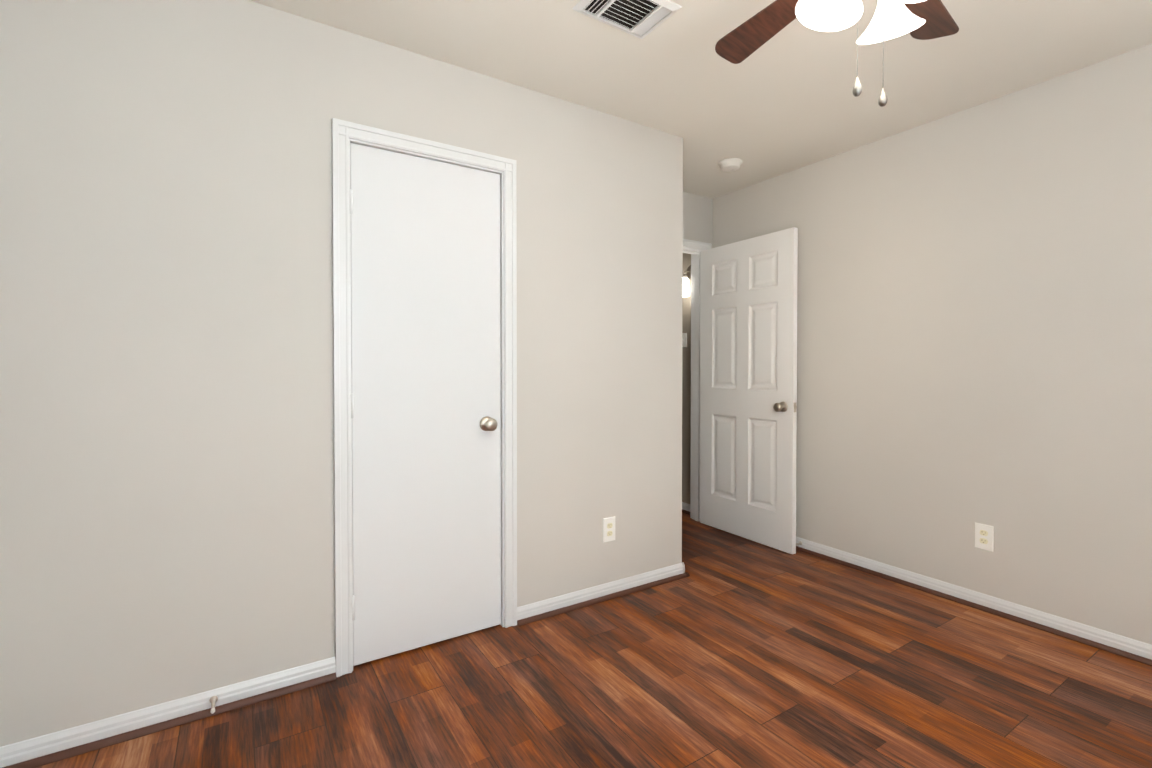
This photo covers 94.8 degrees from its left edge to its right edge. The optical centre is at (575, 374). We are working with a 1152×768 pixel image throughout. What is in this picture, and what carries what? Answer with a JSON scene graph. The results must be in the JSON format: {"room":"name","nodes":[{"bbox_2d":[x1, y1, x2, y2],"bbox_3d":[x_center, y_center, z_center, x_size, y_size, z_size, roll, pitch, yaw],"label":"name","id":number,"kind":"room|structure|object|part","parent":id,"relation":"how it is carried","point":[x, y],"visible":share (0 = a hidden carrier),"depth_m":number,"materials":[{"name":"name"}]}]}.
{"room":"empty bedroom","nodes":[
{"label":"empty bedroom","id":0,"kind":"room"},
{"bbox_2d":[0,0,682,746],"bbox_3d":[-0.626,-0.080,2.247,2.815,2.440,0.120,-1,1,-33],"label":"wall","id":1,"kind":"structure","parent":0,"point":[166,384],"depth_m":1.81,"materials":[{"name":"beige paint"}]},
{"bbox_2d":[0,657,336,767],"bbox_3d":[-1.288,1.110,1.752,0.909,0.074,0.030,-1,1,-33],"label":"baseboard","id":2,"kind":"structure","parent":1,"relation":"attached to","point":[42,750],"depth_m":1.71,"materials":[{"name":"white wood"}]},
{"bbox_2d":[209,696,217,713],"bbox_3d":[-1.205,1.101,1.761,0.024,0.023,0.078,-1,1,-33],"label":"door stop","id":3,"kind":"object","parent":2,"relation":"attached to","point":[213,700],"visible":1,"depth_m":1.77,"materials":[{"name":"silver metal"}]},
{"bbox_2d":[350,189,354,620],"bbox_3d":[-0.868,0.123,2.047,0.014,1.658,0.044,-1,1,-33],"label":"closet door hinges","id":4,"kind":"object","parent":1,"relation":"attached to","point":[352,402],"visible":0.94,"depth_m":2.03,"materials":[{"name":"white metal"}]},
{"bbox_2d":[332,118,516,676],"bbox_3d":[-0.626,0.115,2.249,0.665,2.050,0.120,-1,1,-33],"label":"door frame","id":5,"kind":"structure","parent":1,"relation":"attached to","point":[501,313],"depth_m":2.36,"materials":[{"name":"white wood"}]},
{"bbox_2d":[350,143,500,665],"bbox_3d":[-0.591,0.121,2.195,0.623,2.019,0.104,-1,1,-33],"label":"closet door","id":6,"kind":"structure","parent":1,"relation":"in","point":[425,364],"depth_m":2.19,"materials":[{"name":"white wood"}]},
{"bbox_3d":[-0.377,0.219,2.312,0.066,0.066,0.069,-1,1,-33],"label":"knob","id":7,"kind":"part","parent":6,"relation":"part of","materials":[{"name":"silver metal"}]},
{"bbox_2d":[517,562,688,625],"bbox_3d":[0.180,1.097,2.688,1.060,0.074,0.030,-1,1,-33],"label":"baseboard","id":8,"kind":"structure","parent":1,"relation":"attached to","point":[549,607],"depth_m":2.64,"materials":[{"name":"white wood"}]},
{"bbox_2d":[603,516,614,542],"bbox_3d":[0.171,0.789,2.692,0.076,0.122,0.008,-1,1,-33],"label":"electrical outlet","id":9,"kind":"object","parent":1,"relation":"attached to","point":[608,529],"visible":1,"depth_m":2.69,"materials":[{"name":"white plastic"}]},
{"bbox_2d":[36,513,1151,767],"bbox_3d":[0.210,1.194,1.944,3.880,0.100,4.960,-1,1,-33],"label":"floor","id":10,"kind":"structure","parent":0,"point":[732,651],"depth_m":1.89,"materials":[{"name":"brown wood"}]},
{"bbox_2d":[683,192,712,247],"bbox_3d":[-0.583,-0.091,3.057,3.760,2.440,0.120,-1,1,-33],"label":"wall","id":11,"kind":"structure","parent":0,"point":[697,217],"depth_m":3.92,"materials":[{"name":"beige paint"}]},
{"bbox_2d":[683,239,711,520],"bbox_3d":[0.583,0.070,3.806,0.932,2.096,0.156,-1,1,-33],"label":"door frame","id":12,"kind":"structure","parent":11,"relation":"attached to","point":[696,270],"depth_m":4.02,"materials":[{"name":"white wood"}]},
{"bbox_2d":[700,227,797,553],"bbox_3d":[1.146,0.102,3.613,0.173,2.018,0.795,0,1,-31],"label":"entry door","id":13,"kind":"structure","parent":12,"relation":"attached to","point":[748,357],"depth_m":3.55,"materials":[{"name":"white wood"}]},
{"bbox_3d":[1.272,0.205,3.308,0.069,0.066,0.066,0,1,-31],"label":"knob","id":14,"kind":"part","parent":13,"relation":"part of","materials":[{"name":"silver metal"}]},
{"bbox_2d":[249,0,1151,198],"bbox_3d":[0.210,-1.345,1.909,3.880,0.100,4.960,-1,1,-33],"label":"ceiling","id":15,"kind":"structure","parent":0,"point":[784,100],"depth_m":2.20,"materials":[{"name":"paint"}]},
{"bbox_2d":[573,0,681,38],"bbox_3d":[0.180,-1.289,1.873,0.320,0.012,0.220,-1,1,-33],"label":"ceiling vent","id":16,"kind":"object","parent":15,"relation":"in","point":[641,19],"visible":1,"depth_m":1.89,"materials":[{"name":"white metal"}]},
{"bbox_2d":[718,158,742,171],"bbox_3d":[0.957,-1.294,3.294,0.148,0.042,0.148,-1,1,-33],"label":"smoke detector","id":17,"kind":"object","parent":15,"relation":"attached to","point":[729,164],"visible":1,"depth_m":3.25,"materials":[{"name":"white plastic"}]},
{"bbox_2d":[715,0,958,106],"bbox_3d":[0.753,-0.985,1.330,1.086,0.604,1.074,-1,1,-33],"label":"fan","id":18,"kind":"object","parent":15,"relation":"hanging from","point":[923,19],"visible":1,"depth_m":1.47,"materials":[{"name":"brown wood"}]},
{"bbox_3d":[0.603,-1.076,1.623,0.136,0.029,0.417,-1,1,-33],"label":"blade","id":19,"kind":"part","parent":18,"relation":"part of","materials":[{"name":"brown wood"}]},
{"bbox_3d":[0.627,-0.949,1.315,0.154,0.137,0.155,-1,1,-33],"label":"lamp shade","id":20,"kind":"part","parent":18,"relation":"part of","materials":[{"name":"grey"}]},
{"bbox_3d":[0.690,-0.852,1.299,0.021,0.338,0.021,-1,1,-33],"label":"chain","id":21,"kind":"part","parent":18,"relation":"part of","materials":[{"name":"silver metal"}]},
{"bbox_3d":[0.785,-0.854,1.353,0.021,0.336,0.021,-1,1,-33],"label":"chain","id":22,"kind":"part","parent":18,"relation":"part of","materials":[{"name":"silver metal"}]},
{"bbox_3d":[0.829,-0.950,1.399,0.152,0.137,0.157,-1,1,-33],"label":"lamp shade","id":23,"kind":"part","parent":18,"relation":"part of","materials":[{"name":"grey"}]},
{"bbox_3d":[0.801,-0.947,1.182,0.158,0.137,0.152,-1,1,-33],"label":"lamp shade","id":24,"kind":"part","parent":18,"relation":"part of","materials":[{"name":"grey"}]},
{"bbox_3d":[1.004,-1.075,1.557,0.419,0.029,0.169,-1,1,-33],"label":"blade","id":25,"kind":"part","parent":18,"relation":"part of","materials":[{"name":"brown wood"}]},
{"bbox_2d":[682,44,1151,644],"bbox_3d":[1.762,-0.090,2.989,0.120,2.440,4.840,-1,1,-33],"label":"wall","id":26,"kind":"structure","parent":0,"point":[973,314],"depth_m":2.54,"materials":[{"name":"beige paint"}]},
{"bbox_2d":[682,333,686,346],"bbox_3d":[0.861,-0.274,4.267,0.022,0.114,0.070,-1,1,-33],"label":"light switch","id":27,"kind":"object","parent":26,"relation":"attached to","point":[684,339],"visible":0.9,"depth_m":4.26,"materials":[{"name":"white plastic"}]},
{"bbox_2d":[682,502,689,514],"bbox_3d":[0.709,1.071,4.515,0.030,0.074,0.920,-1,1,-33],"label":"baseboard","id":28,"kind":"structure","parent":26,"relation":"attached to","point":[685,508],"depth_m":4.25,"materials":[{"name":"white"}]},
{"bbox_2d":[682,265,690,296],"bbox_3d":[0.858,-0.736,4.158,0.136,0.253,0.110,-1,1,-33],"label":"sconce","id":29,"kind":"object","parent":26,"relation":"attached to","point":[686,291],"visible":0.56,"depth_m":4.12,"materials":[{"name":"silver metal"}]},
{"bbox_2d":[796,537,1151,665],"bbox_3d":[2.015,1.100,2.469,0.030,0.074,3.664,-1,1,-33],"label":"baseboard","id":30,"kind":"structure","parent":26,"relation":"attached to","point":[1120,645],"depth_m":2.51,"materials":[{"name":"white wood"}]},
{"bbox_2d":[975,522,993,551],"bbox_3d":[1.969,0.786,2.558,0.008,0.122,0.076,-1,1,-33],"label":"electrical outlet","id":31,"kind":"object","parent":26,"relation":"attached to","point":[984,536],"visible":1,"depth_m":2.55,"materials":[{"name":"white plastic"}]}
]}

